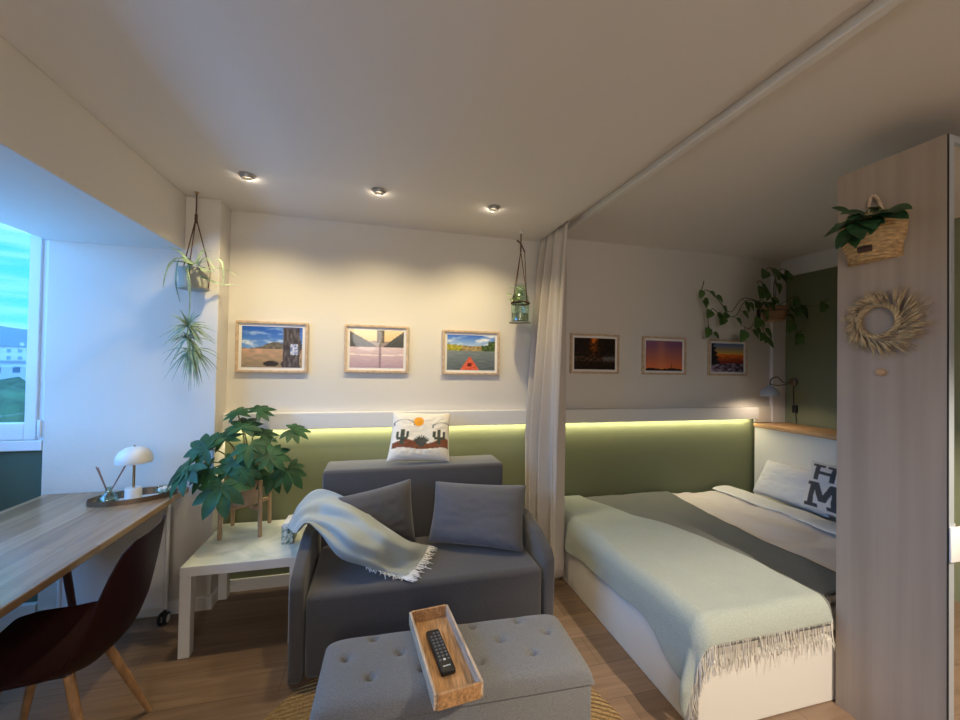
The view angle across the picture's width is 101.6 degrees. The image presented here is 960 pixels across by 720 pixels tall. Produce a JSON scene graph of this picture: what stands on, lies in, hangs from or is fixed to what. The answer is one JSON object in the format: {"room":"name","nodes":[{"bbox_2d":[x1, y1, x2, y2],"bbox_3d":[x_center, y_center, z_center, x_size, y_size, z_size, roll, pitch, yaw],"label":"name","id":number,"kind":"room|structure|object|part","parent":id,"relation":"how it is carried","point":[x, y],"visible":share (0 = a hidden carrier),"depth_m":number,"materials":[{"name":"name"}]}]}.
{"room":"studio apartment","nodes":[
{"label":"studio apartment","id":0,"kind":"room"},
{"bbox_2d":[0,196,230,611],"bbox_3d":[-2.265,0.172,2.269,1.355,2.600,0.170,1,-1,-14],"label":"wall","id":1,"kind":"structure","parent":0,"point":[109,307],"depth_m":2.25,"materials":[{"name":"white paint"}]},
{"bbox_2d":[0,234,48,451],"bbox_3d":[-2.599,-0.232,2.135,0.421,1.448,0.090,1,-1,-14],"label":"window","id":2,"kind":"structure","parent":1,"relation":"in","point":[27,435],"depth_m":2.15,"materials":[{"name":"white plastic"}]},
{"bbox_3d":[-2.608,0.464,2.115,0.421,0.055,0.052,1,-1,-14],"label":"sill","id":3,"kind":"part","parent":2,"relation":"part of","materials":[{"name":"white plastic"}]},
{"bbox_2d":[0,35,185,249],"bbox_3d":[-1.444,-0.840,-0.169,0.660,0.325,4.980,1,-1,-14],"label":"beam","id":4,"kind":"structure","parent":1,"relation":"attached to","point":[65,175],"depth_m":1.59,"materials":[{"name":"white paint"}]},
{"bbox_2d":[0,595,212,631],"bbox_3d":[-2.212,1.399,2.187,1.267,0.145,0.034,1,-1,-14],"label":"baseboard","id":5,"kind":"structure","parent":1,"relation":"attached to","point":[202,603],"depth_m":2.25,"materials":[{"name":"white paint"}]},
{"bbox_2d":[211,586,217,607],"bbox_3d":[-1.623,1.445,2.416,0.012,0.080,0.155,1,-1,-14],"label":"baseboard","id":6,"kind":"structure","parent":1,"relation":"attached to","point":[214,594],"depth_m":2.38,"materials":[{"name":"white paint"}]},
{"bbox_2d":[0,577,856,719],"bbox_3d":[0.673,1.548,0.469,6.200,0.100,5.400,1,-1,-14],"label":"floor","id":7,"kind":"structure","parent":0,"point":[236,668],"depth_m":1.86,"materials":[{"name":"brown wood"}]},
{"bbox_2d":[0,514,165,719],"bbox_3d":[-1.494,1.053,1.404,0.534,0.848,0.464,1,-1,-21],"label":"shell chair","id":8,"kind":"object","parent":7,"relation":"on","point":[42,646],"visible":1,"depth_m":1.39,"materials":[{"name":"red"}]},
{"bbox_3d":[-1.706,1.269,1.481,0.168,0.410,0.030,1,-1,22],"label":"leg","id":9,"kind":"part","parent":8,"relation":"part of","materials":[{"name":"brown wood"}]},
{"bbox_3d":[-1.329,1.273,1.307,0.182,0.411,0.030,1,-1,17],"label":"leg","id":10,"kind":"part","parent":8,"relation":"part of","materials":[{"name":"brown wood"}]},
{"bbox_3d":[-1.434,1.275,1.585,0.030,0.411,0.182,1,-1,30],"label":"leg","id":11,"kind":"part","parent":8,"relation":"part of","materials":[{"name":"brown wood"}]},
{"bbox_2d":[0,487,188,618],"bbox_3d":[-1.803,1.100,1.283,0.685,0.746,1.905,1,-1,-14],"label":"desk","id":12,"kind":"object","parent":7,"relation":"on","point":[43,538],"visible":0.9,"depth_m":1.66,"materials":[{"name":"brown wood"}]},
{"bbox_3d":[-1.937,1.117,1.853,0.034,0.724,0.455,2,-1,-36],"label":"leg","id":13,"kind":"part","parent":12,"relation":"part of","materials":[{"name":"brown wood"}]},
{"bbox_2d":[86,486,177,507],"bbox_3d":[-1.839,0.724,2.085,0.364,0.026,0.202,2,-1,-41],"label":"oval tray","id":14,"kind":"object","parent":12,"relation":"on","point":[148,493],"visible":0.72,"depth_m":2.05,"materials":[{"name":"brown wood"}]},
{"bbox_2d":[96,466,125,501],"bbox_3d":[-1.911,0.639,2.023,0.125,0.176,0.090,2,-1,-36],"label":"reed diffuser","id":15,"kind":"object","parent":14,"relation":"on","point":[108,498],"visible":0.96,"depth_m":2.02,"materials":[{"name":"clear glass"}]},
{"bbox_2d":[114,445,153,499],"bbox_3d":[-1.834,0.590,2.077,0.160,0.280,0.160,1,-1,-14],"label":"table lamp","id":16,"kind":"object","parent":14,"relation":"on","point":[135,455],"visible":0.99,"depth_m":2.04,"materials":[{"name":"beige glass"}]},
{"bbox_3d":[-1.834,0.587,2.077,0.011,0.185,0.012,1,-1,-14],"label":"stem","id":17,"kind":"part","parent":16,"relation":"part of","materials":[{"name":"gold metal"}]},
{"bbox_3d":[-1.833,0.501,2.078,0.160,0.087,0.160,1,-1,-14],"label":"lamp shade","id":18,"kind":"part","parent":16,"relation":"part of","materials":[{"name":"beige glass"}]},
{"bbox_2d":[56,504,170,625],"bbox_3d":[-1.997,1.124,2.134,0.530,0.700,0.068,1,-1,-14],"label":"drawer unit","id":19,"kind":"object","parent":7,"relation":"on","point":[90,578],"visible":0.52,"depth_m":2.15,"materials":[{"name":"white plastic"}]},
{"bbox_3d":[-2.235,1.085,2.088,0.021,0.610,0.022,1,-1,-14],"label":"post","id":20,"kind":"part","parent":19,"relation":"part of","materials":[{"name":"white plastic"}]},
{"bbox_3d":[-1.765,1.095,2.209,0.021,0.610,0.022,1,-1,-14],"label":"post","id":21,"kind":"part","parent":19,"relation":"part of","materials":[{"name":"white plastic"}]},
{"bbox_2d":[177,519,306,658],"bbox_3d":[-1.295,1.264,2.274,0.550,0.450,0.550,1,-1,-14],"label":"side table","id":22,"kind":"object","parent":7,"relation":"on","point":[240,549],"visible":0.58,"depth_m":2.07,"materials":[{"name":"white paint"}]},
{"bbox_3d":[-1.475,1.282,1.970,0.050,0.400,0.050,1,-1,-14],"label":"leg","id":23,"kind":"part","parent":22,"relation":"part of","materials":[{"name":"white paint"}]},
{"bbox_3d":[-1.600,1.286,2.454,0.050,0.400,0.050,1,-1,-14],"label":"leg","id":24,"kind":"part","parent":22,"relation":"part of","materials":[{"name":"white paint"}]},
{"bbox_2d":[217,472,271,540],"bbox_3d":[-1.420,0.873,2.381,0.233,0.330,0.233,1,-1,-14],"label":"plant stand","id":25,"kind":"object","parent":22,"relation":"on","point":[233,508],"visible":0.53,"depth_m":2.30,"materials":[{"name":"brown wood"}]},
{"bbox_3d":[-1.493,0.870,2.256,0.023,0.331,0.029,1,-1,31],"label":"leg","id":26,"kind":"part","parent":25,"relation":"part of","materials":[{"name":"brown wood"}]},
{"bbox_3d":[-1.544,0.872,2.455,0.029,0.331,0.023,1,-1,31],"label":"leg","id":27,"kind":"part","parent":25,"relation":"part of","materials":[{"name":"brown wood"}]},
{"bbox_2d":[166,405,310,520],"bbox_3d":[-1.390,0.574,2.298,0.700,0.585,0.400,2,-1,-40],"label":"potted fatsia","id":28,"kind":"object","parent":25,"relation":"on","point":[240,487],"visible":1,"depth_m":2.23,"materials":[{"name":"green plant"}]},
{"bbox_2d":[232,478,257,506],"bbox_3d":[-1.418,0.779,2.382,0.188,0.175,0.188,1,-1,-14],"label":"pot","id":29,"kind":"object","parent":28,"relation":"attached to","point":[250,497],"depth_m":2.32,"materials":[{"name":"beige ceramic"}]},
{"bbox_3d":[-1.295,0.874,2.307,0.029,0.331,0.023,1,-1,31],"label":"leg","id":30,"kind":"part","parent":25,"relation":"part of","materials":[{"name":"brown wood"}]},
{"bbox_3d":[-1.346,0.876,2.506,0.023,0.331,0.029,1,-1,31],"label":"leg","id":31,"kind":"part","parent":25,"relation":"part of","materials":[{"name":"brown wood"}]},
{"bbox_2d":[281,514,296,544],"bbox_3d":[-1.104,0.980,2.273,0.064,0.125,0.134,1,-1,-14],"label":"patterned box","id":32,"kind":"object","parent":22,"relation":"on","point":[287,536],"visible":0.69,"depth_m":2.21,"materials":[{"name":"white paint"}]},
{"bbox_3d":[-1.103,0.929,2.273,0.064,0.025,0.134,1,-1,-14],"label":"lid","id":33,"kind":"part","parent":32,"relation":"part of","materials":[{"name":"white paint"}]},
{"bbox_3d":[-0.991,1.292,2.095,0.050,0.400,0.050,1,-1,-14],"label":"leg","id":34,"kind":"part","parent":22,"relation":"part of","materials":[{"name":"white paint"}]},
{"bbox_2d":[287,455,554,684],"bbox_3d":[-0.333,1.090,2.339,1.321,0.832,0.815,1,-1,-14],"label":"sofa","id":35,"kind":"object","parent":7,"relation":"on","point":[332,599],"visible":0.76,"depth_m":2.03,"materials":[{"name":"fabric"}]},
{"bbox_3d":[-0.941,1.210,2.169,0.064,0.562,0.788,1,-1,-14],"label":"armrest","id":36,"kind":"part","parent":35,"relation":"part of","materials":[{"name":"fabric"}]},
{"bbox_2d":[286,489,435,581],"bbox_3d":[-0.666,0.923,2.108,0.847,0.340,0.382,1,-1,0],"label":"throw blanket","id":37,"kind":"object","parent":35,"relation":"on","point":[352,534],"visible":1,"depth_m":2.03,"materials":[{"name":"white fabric"}]},
{"bbox_2d":[338,479,415,541],"bbox_3d":[-0.593,0.898,2.271,0.436,0.356,0.205,1,-1,-23],"label":"cushion","id":38,"kind":"object","parent":35,"relation":"on","point":[390,505],"visible":0.52,"depth_m":2.24,"materials":[{"name":"fabric"}]},
{"bbox_3d":[-0.430,1.067,2.598,1.135,0.782,0.265,1,-1,-14],"label":"backrest","id":39,"kind":"part","parent":35,"relation":"part of","materials":[{"name":"fabric"}]},
{"bbox_2d":[386,412,450,461],"bbox_3d":[-0.403,0.516,2.631,0.437,0.316,0.192,1,-1,-14],"label":"cushion","id":40,"kind":"object","parent":35,"relation":"on","point":[415,436],"visible":1,"depth_m":2.58,"materials":[{"name":"fabric"}]},
{"bbox_3d":[-0.303,1.296,2.203,1.177,0.392,0.540,1,-1,-14],"label":"seat","id":41,"kind":"part","parent":35,"relation":"part of","materials":[{"name":"fabric"}]},
{"bbox_2d":[428,481,525,551],"bbox_3d":[-0.010,0.921,2.387,0.574,0.331,0.315,1,-1,7],"label":"cushion","id":42,"kind":"object","parent":35,"relation":"on","point":[491,516],"visible":1,"depth_m":2.30,"materials":[{"name":"fabric"}]},
{"bbox_3d":[0.276,1.235,2.483,0.064,0.562,0.788,1,-1,-14],"label":"armrest","id":43,"kind":"part","parent":35,"relation":"part of","materials":[{"name":"fabric"}]},
{"bbox_2d":[263,677,622,719],"bbox_3d":[-0.140,1.491,1.345,1.600,0.010,1.600,1,-1,-14],"label":"rug","id":44,"kind":"object","parent":7,"relation":"on","point":[298,706],"visible":0.2,"depth_m":1.68,"materials":[{"name":"wicker"}]},
{"bbox_2d":[309,614,594,719],"bbox_3d":[-0.098,1.279,1.451,0.956,0.415,0.338,1,-1,-12],"label":"ottoman","id":45,"kind":"object","parent":44,"relation":"on","point":[529,667],"visible":0.86,"depth_m":1.36,"materials":[{"name":"fabric"}]},
{"bbox_2d":[409,604,483,710],"bbox_3d":[-0.138,1.046,1.417,0.162,0.048,0.434,1,-1,-20],"label":"wooden tray","id":46,"kind":"object","parent":45,"relation":"on","point":[465,685],"visible":0.99,"depth_m":1.36,"materials":[{"name":"brown wood"}]},
{"bbox_3d":[-0.209,1.044,1.390,0.010,0.048,0.424,1,-1,-20],"label":"rail","id":47,"kind":"part","parent":46,"relation":"part of","materials":[{"name":"brown wood"}]},
{"bbox_3d":[-0.212,1.047,1.615,0.142,0.048,0.010,1,-1,-20],"label":"rail","id":48,"kind":"part","parent":46,"relation":"part of","materials":[{"name":"brown wood"}]},
{"bbox_2d":[426,629,455,676],"bbox_3d":[-0.144,1.050,1.415,0.053,0.022,0.218,1,-1,-22],"label":"remote control","id":49,"kind":"object","parent":46,"relation":"in","point":[446,667],"visible":1,"depth_m":1.39,"materials":[{"name":"black plastic"}]},
{"bbox_3d":[-0.065,1.044,1.218,0.142,0.048,0.010,1,-1,-20],"label":"rail","id":50,"kind":"part","parent":46,"relation":"part of","materials":[{"name":"brown wood"}]},
{"bbox_3d":[-0.067,1.047,1.443,0.010,0.048,0.424,1,-1,-20],"label":"rail","id":51,"kind":"part","parent":46,"relation":"part of","materials":[{"name":"brown wood"}]},
{"bbox_2d":[562,422,836,719],"bbox_3d":[1.855,1.047,2.616,2.390,1.002,1.513,1,-1,-14],"label":"bed","id":52,"kind":"object","parent":7,"relation":"on","point":[758,691],"visible":0.2,"depth_m":1.76,"materials":[{"name":"white paint"}]},
{"bbox_2d":[564,495,835,719],"bbox_3d":[1.022,1.262,2.367,0.808,0.409,1.557,1,-1,-14],"label":"fringed throw","id":53,"kind":"object","parent":52,"relation":"on","point":[696,594],"visible":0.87,"depth_m":1.83,"materials":[{"name":"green fabric"}]},
{"bbox_2d":[672,491,835,602],"bbox_3d":[1.688,1.131,2.575,1.402,0.062,1.439,1,-1,-14],"label":"duvet","id":54,"kind":"object","parent":52,"relation":"on","point":[778,529],"visible":0.27,"depth_m":2.63,"materials":[{"name":"white fabric"}]},
{"bbox_2d":[584,491,835,657],"bbox_3d":[1.229,1.155,2.431,1.119,0.156,1.517,1,-1,-14],"label":"blanket","id":55,"kind":"object","parent":54,"relation":"on","point":[666,507],"visible":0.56,"depth_m":2.44,"materials":[{"name":"grey fabric"}]},
{"bbox_2d":[712,485,835,534],"bbox_3d":[2.310,1.113,2.729,0.230,0.046,1.450,1,-1,-14],"label":"sheet","id":56,"kind":"object","parent":54,"relation":"on","point":[825,525],"visible":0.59,"depth_m":2.89,"materials":[{"name":"white fabric"}]},
{"bbox_3d":[1.675,1.217,2.572,2.012,0.092,1.505,1,-1,-14],"label":"mattress","id":57,"kind":"part","parent":52,"relation":"part of","materials":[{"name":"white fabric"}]},
{"bbox_2d":[753,460,829,517],"bbox_3d":[2.462,0.987,3.063,0.256,0.286,0.580,1,-1,-14],"label":"pillow","id":58,"kind":"object","parent":52,"relation":"on","point":[778,481],"visible":0.72,"depth_m":3.07,"materials":[{"name":"white fabric"}]},
{"bbox_2d":[753,422,836,440],"bbox_3d":[2.840,0.583,2.868,0.375,0.034,1.494,1,-1,-14],"label":"shelf","id":59,"kind":"object","parent":52,"relation":"attached to","point":[792,429],"depth_m":3.24,"materials":[{"name":"brown wood"}]},
{"bbox_3d":[2.823,1.084,2.864,0.331,0.968,1.484,1,-1,-14],"label":"headboard","id":60,"kind":"part","parent":52,"relation":"part of","materials":[{"name":"white paint"}]},
{"bbox_2d":[801,460,836,516],"bbox_3d":[2.416,0.889,2.615,0.216,0.309,0.502,1,-1,-14],"label":"cushion","id":61,"kind":"object","parent":52,"relation":"on","point":[820,495],"visible":0.46,"depth_m":2.69,"materials":[{"name":"fabric"}]},
{"bbox_2d":[835,133,959,719],"bbox_3d":[2.451,0.367,1.792,1.658,2.360,0.365,1,-1,-14],"label":"wardrobe","id":62,"kind":"object","parent":7,"relation":"on","point":[898,498],"visible":1,"depth_m":1.53,"materials":[{"name":"brown wood"}]},
{"bbox_2d":[823,195,911,266],"bbox_3d":[1.582,-0.554,1.590,0.165,0.281,0.302,1,-1,-14],"label":"plant","id":63,"kind":"object","parent":62,"relation":"hanging from","point":[875,234],"visible":1,"depth_m":1.58,"materials":[{"name":"leaf"},{"name":"woven straw wicker"},{"name":"soil"}]},
{"bbox_2d":[841,210,908,265],"bbox_3d":[1.607,-0.505,1.630,0.090,0.185,0.224,1,-1,-14],"label":"basket","id":64,"kind":"object","parent":62,"relation":"hanging from","point":[887,241],"depth_m":1.57,"materials":[{"name":"brown wicker"}]},
{"bbox_2d":[876,368,884,375],"bbox_3d":[1.640,0.049,1.602,0.022,0.030,0.030,1,-1,-14],"label":"peg","id":65,"kind":"object","parent":62,"relation":"attached to","point":[880,371],"visible":1,"depth_m":1.60,"materials":[{"name":"brown wood"}]},
{"bbox_2d":[839,282,937,360],"bbox_3d":[1.636,-0.153,1.587,0.037,0.304,0.317,1,-1,-14],"label":"wreath","id":66,"kind":"object","parent":62,"relation":"attached to","point":[864,305],"visible":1,"depth_m":1.57,"materials":[{"name":"beige wicker"}]},
{"bbox_3d":[2.117,0.348,1.544,0.816,2.320,0.016,1,-1,-14],"label":"sliding door","id":67,"kind":"part","parent":62,"relation":"part of","materials":[{"name":"white mirror"}]},
{"bbox_2d":[0,0,857,241],"bbox_3d":[-0.589,-1.066,0.167,3.500,0.165,5.400,1,-1,-14],"label":"ceiling","id":68,"kind":"structure","parent":0,"point":[534,110],"depth_m":1.38,"materials":[{"name":"white paint"}]},
{"bbox_2d":[160,191,239,386],"bbox_3d":[-1.532,-0.400,2.181,0.395,1.145,0.354,1,-1,-14],"label":"spider plant","id":69,"kind":"object","parent":68,"relation":"hanging from","point":[191,278],"visible":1,"depth_m":2.14,"materials":[{"name":"green plant"}]},
{"bbox_3d":[-1.646,-0.467,2.254,0.156,0.112,0.156,1,-1,-14],"label":"pot","id":70,"kind":"part","parent":69,"relation":"part of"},
{"bbox_3d":[-1.640,-0.692,2.240,0.143,0.562,0.129,1,-1,-14],"label":"cord","id":71,"kind":"part","parent":69,"relation":"part of","materials":[{"name":"brown fabric"}]},
{"bbox_2d":[238,171,255,180],"bbox_3d":[-1.220,-0.959,2.051,0.080,0.019,0.080,1,-1,-14],"label":"recessed light","id":72,"kind":"object","parent":68,"relation":"in","point":[247,176],"visible":1,"depth_m":2.04,"materials":[{"name":"grey metal"}]},
{"bbox_2d":[372,187,385,194],"bbox_3d":[-0.568,-0.946,2.201,0.080,0.019,0.080,1,-1,-14],"label":"recessed light","id":73,"kind":"object","parent":68,"relation":"in","point":[377,190],"visible":1,"depth_m":2.18,"materials":[{"name":"grey metal"}]},
{"bbox_2d":[487,204,499,211],"bbox_3d":[0.086,-0.931,2.410,0.080,0.019,0.080,1,-1,-14],"label":"recessed light","id":74,"kind":"object","parent":68,"relation":"in","point":[493,207],"visible":1,"depth_m":2.39,"materials":[{"name":"grey metal"}]},
{"bbox_2d":[506,230,530,323],"bbox_3d":[0.271,-0.600,2.804,0.159,0.666,0.227,0,-1,43],"label":"planter","id":75,"kind":"object","parent":68,"relation":"hanging from","point":[517,318],"visible":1,"depth_m":2.79,"materials":[{"name":"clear glass"}]},
{"bbox_3d":[0.297,-0.670,2.829,0.102,0.523,0.102,1,-1,11],"label":"cord","id":76,"kind":"part","parent":75,"relation":"part of","materials":[{"name":"brown fabric"}]},
{"bbox_2d":[525,218,570,579],"bbox_3d":[0.469,0.254,2.794,0.184,2.434,0.393,1,-1,-14],"label":"curtain","id":77,"kind":"object","parent":68,"relation":"hanging from","point":[545,430],"visible":0.9,"depth_m":2.75,"materials":[{"name":"fabric"}]},
{"bbox_2d":[223,210,780,578],"bbox_3d":[0.669,0.235,3.192,4.900,2.600,0.150,1,-1,-14],"label":"wall","id":78,"kind":"structure","parent":0,"point":[327,275],"depth_m":2.97,"materials":[{"name":"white paint"}]},
{"bbox_2d":[230,573,288,591],"bbox_3d":[-0.578,1.468,2.773,2.215,0.080,0.015,1,-1,-14],"label":"baseboard","id":79,"kind":"structure","parent":78,"relation":"attached to","point":[277,580],"depth_m":2.54,"materials":[{"name":"white paint"}]},
{"bbox_2d":[235,320,308,372],"bbox_3d":[-1.366,-0.085,2.579,0.431,0.336,0.023,1,-1,-14],"label":"framed photo","id":80,"kind":"object","parent":78,"relation":"attached to","point":[260,346],"visible":1,"depth_m":2.58,"materials":[{"name":"multicoloured paper"}]},
{"bbox_2d":[241,326,302,367],"bbox_3d":[-1.365,-0.085,2.578,0.363,0.268,0.001,1,-1,-14],"label":"print","id":81,"kind":"object","parent":80,"relation":"attached to","point":[262,346],"depth_m":2.58},
{"bbox_2d":[344,324,408,372],"bbox_3d":[-0.721,-0.077,2.745,0.432,0.331,0.023,1,-1,-14],"label":"framed photo","id":82,"kind":"object","parent":78,"relation":"attached to","point":[367,348],"visible":1,"depth_m":2.74,"materials":[{"name":"paper"}]},
{"bbox_2d":[349,329,403,367],"bbox_3d":[-0.721,-0.077,2.744,0.364,0.263,0.001,1,-1,-14],"label":"print","id":83,"kind":"object","parent":82,"relation":"attached to","point":[368,348],"depth_m":2.74},
{"bbox_2d":[442,329,499,374],"bbox_3d":[-0.065,-0.054,2.914,0.433,0.327,0.023,1,-1,-14],"label":"framed photo","id":84,"kind":"object","parent":78,"relation":"attached to","point":[464,352],"visible":1,"depth_m":2.91,"materials":[{"name":"multicoloured paper"}]},
{"bbox_2d":[447,334,494,369],"bbox_3d":[-0.065,-0.054,2.913,0.365,0.259,0.001,1,-1,-14],"label":"print","id":85,"kind":"object","parent":84,"relation":"attached to","point":[464,352],"depth_m":2.91},
{"bbox_2d":[222,407,758,430],"bbox_3d":[0.441,0.436,3.025,4.272,0.106,0.055,1,-1,-14],"label":"wall shelf","id":86,"kind":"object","parent":78,"relation":"attached to","point":[350,419],"depth_m":2.91,"materials":[{"name":"white paint"}]},
{"bbox_2d":[569,333,619,373],"bbox_3d":[0.930,-0.050,3.171,0.438,0.321,0.023,1,-1,-14],"label":"framed photo","id":87,"kind":"object","parent":78,"relation":"attached to","point":[589,353],"visible":1,"depth_m":3.17,"materials":[{"name":"brown wood"}]},
{"bbox_2d":[574,337,614,369],"bbox_3d":[0.930,-0.050,3.170,0.370,0.253,0.001,1,-1,-14],"label":"print","id":88,"kind":"object","parent":87,"relation":"attached to","point":[589,353],"depth_m":3.17},
{"bbox_2d":[641,336,686,374],"bbox_3d":[1.569,-0.036,3.336,0.434,0.322,0.023,1,-1,-14],"label":"framed photo","id":89,"kind":"object","parent":78,"relation":"attached to","point":[659,355],"visible":1,"depth_m":3.33,"materials":[{"name":"brown wood"}]},
{"bbox_2d":[646,340,681,370],"bbox_3d":[1.569,-0.036,3.335,0.366,0.254,0.001,1,-1,-14],"label":"print","id":90,"kind":"object","parent":89,"relation":"attached to","point":[660,355],"depth_m":3.33},
{"bbox_2d":[574,0,858,215],"bbox_3d":[1.143,-0.989,0.583,0.020,0.018,5.140,1,-1,-14],"label":"trim","id":91,"kind":"structure","parent":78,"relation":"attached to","point":[858,0],"depth_m":1.38,"materials":[{"name":"white paint"}]},
{"bbox_2d":[707,339,747,375],"bbox_3d":[2.213,-0.020,3.502,0.422,0.321,0.023,1,-1,-14],"label":"framed photo","id":92,"kind":"object","parent":78,"relation":"attached to","point":[724,357],"visible":1,"depth_m":3.50,"materials":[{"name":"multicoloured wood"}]},
{"bbox_2d":[711,343,743,371],"bbox_3d":[2.213,-0.020,3.501,0.354,0.253,0.001,1,-1,-14],"label":"print","id":93,"kind":"object","parent":92,"relation":"attached to","point":[724,357],"depth_m":3.50},
{"bbox_2d":[753,406,770,421],"bbox_3d":[2.593,0.499,3.598,0.185,0.143,0.020,1,-1,-14],"label":"trim","id":94,"kind":"structure","parent":78,"relation":"attached to","point":[764,411],"depth_m":3.59,"materials":[{"name":"white paint"}]},
{"bbox_2d":[699,267,828,347],"bbox_3d":[2.343,-0.457,3.312,0.998,0.726,0.466,1,-1,-14],"label":"pothos","id":95,"kind":"object","parent":78,"relation":"attached to","point":[771,312],"visible":1,"depth_m":3.33,"materials":[{"name":"plant"}]},
{"bbox_2d":[761,305,788,321],"bbox_3d":[2.599,-0.407,3.464,0.204,0.125,0.203,1,-1,-14],"label":"pot","id":96,"kind":"object","parent":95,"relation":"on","point":[780,312],"depth_m":3.39,"materials":[{"name":"ceramic"}]},
{"bbox_2d":[769,276,785,421],"bbox_3d":[2.769,-0.098,3.644,0.155,1.350,0.030,1,-1,-14],"label":"trim","id":97,"kind":"structure","parent":78,"relation":"attached to","point":[778,329],"depth_m":3.63,"materials":[{"name":"white paint"}]},
{"bbox_2d":[563,0,959,260],"bbox_3d":[2.412,-1.028,0.942,2.700,0.115,5.400,1,-1,-14],"label":"ceiling","id":98,"kind":"structure","parent":0,"point":[763,185],"depth_m":1.78,"materials":[{"name":"white paint"}]},
{"bbox_2d":[567,0,905,233],"bbox_3d":[1.226,-0.977,0.609,0.038,0.037,5.150,1,-1,-14],"label":"rail","id":99,"kind":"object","parent":98,"relation":"attached to","point":[876,9],"depth_m":1.39,"materials":[{"name":"white metal"}]},
{"bbox_2d":[785,267,837,429],"bbox_3d":[3.572,0.259,1.282,0.233,2.600,5.300,1,-1,-14],"label":"wall","id":100,"kind":"structure","parent":0,"point":[813,364],"depth_m":3.41,"materials":[{"name":"green paint"}]},
{"bbox_2d":[760,377,797,423],"bbox_3d":[2.640,0.356,3.419,0.543,0.425,0.146,1,-1,-27],"label":"reading lamp","id":101,"kind":"object","parent":100,"relation":"attached to","point":[769,390],"visible":1,"depth_m":3.34,"materials":[{"name":"grey metal"}]},
{"bbox_3d":[2.465,0.261,3.330,0.146,0.090,0.146,1,-1,-14],"label":"lamp shade","id":102,"kind":"part","parent":101,"relation":"part of","materials":[{"name":"grey metal"}]},
{"bbox_3d":[2.664,0.187,3.447,0.469,0.086,0.037,2,-1,-34],"label":"arm","id":103,"kind":"part","parent":101,"relation":"part of","materials":[{"name":"brown metal"}]},
{"bbox_2d":[792,405,797,412],"bbox_3d":[2.849,0.444,3.546,0.024,0.070,0.040,1,-1,-14],"label":"switch","id":104,"kind":"object","parent":101,"relation":"attached to","point":[794,407],"depth_m":3.54,"materials":[{"name":"black plastic"}]},
{"bbox_2d":[781,248,837,275],"bbox_3d":[3.032,-0.855,2.939,0.030,0.155,1.540,1,-1,-14],"label":"trim","id":105,"kind":"structure","parent":100,"relation":"attached to","point":[825,259],"depth_m":3.42,"materials":[{"name":"white paint"}]},
{"label":"outside","id":106,"kind":"structure","parent":0,"visible":0},
{"bbox_2d":[0,387,24,421],"bbox_3d":[-23.063,6.325,19.163,3.544,10.037,3.526,1,-1,24],"label":"tree","id":107,"kind":"object","parent":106,"point":[12,399],"visible":0.23,"depth_m":18.37,"materials":[{"name":"plant"}]},
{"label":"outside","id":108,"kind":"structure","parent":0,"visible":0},
{"bbox_2d":[10,381,25,388],"bbox_3d":[-28.407,6.335,25.182,5.473,9.995,5.280,1,-1,-14],"label":"tree","id":109,"kind":"object","parent":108,"point":[22,385],"visible":0.04,"depth_m":24.07,"materials":[{"name":"green plant"}]},
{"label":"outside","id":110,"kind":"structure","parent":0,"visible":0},
{"bbox_3d":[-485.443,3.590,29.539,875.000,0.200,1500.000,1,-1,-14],"label":"ground","id":111,"kind":"structure","parent":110,"visible":0},
{"bbox_2d":[0,377,24,388],"bbox_3d":[-36.171,6.163,28.633,6.629,10.164,6.616,1,-1,-14],"label":"tree","id":112,"kind":"object","parent":111,"relation":"on","point":[4,383],"visible":0.09,"depth_m":28.98,"materials":[{"name":"green plant"}]},
{"bbox_2d":[0,360,25,380],"bbox_3d":[-114.577,4.728,96.845,12.493,12.174,11.971,1,-1,-14],"label":"building","id":113,"kind":"structure","parent":111,"relation":"on","point":[8,368],"depth_m":94.13,"materials":[{"name":"grey"}]},
{"bbox_2d":[0,342,26,360],"bbox_3d":[-199.984,1.331,166.165,18.541,17.898,17.227,1,-1,-14],"label":"building","id":114,"kind":"structure","parent":111,"relation":"on","point":[7,352],"depth_m":164.31,"materials":[{"name":"grey"}]},
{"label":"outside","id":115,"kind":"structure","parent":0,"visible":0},
{"bbox_2d":[0,326,26,345],"bbox_3d":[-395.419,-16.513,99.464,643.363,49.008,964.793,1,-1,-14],"label":"hill","id":116,"kind":"structure","parent":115,"point":[8,335],"depth_m":333.06,"materials":[{"name":"blue"}]}
]}

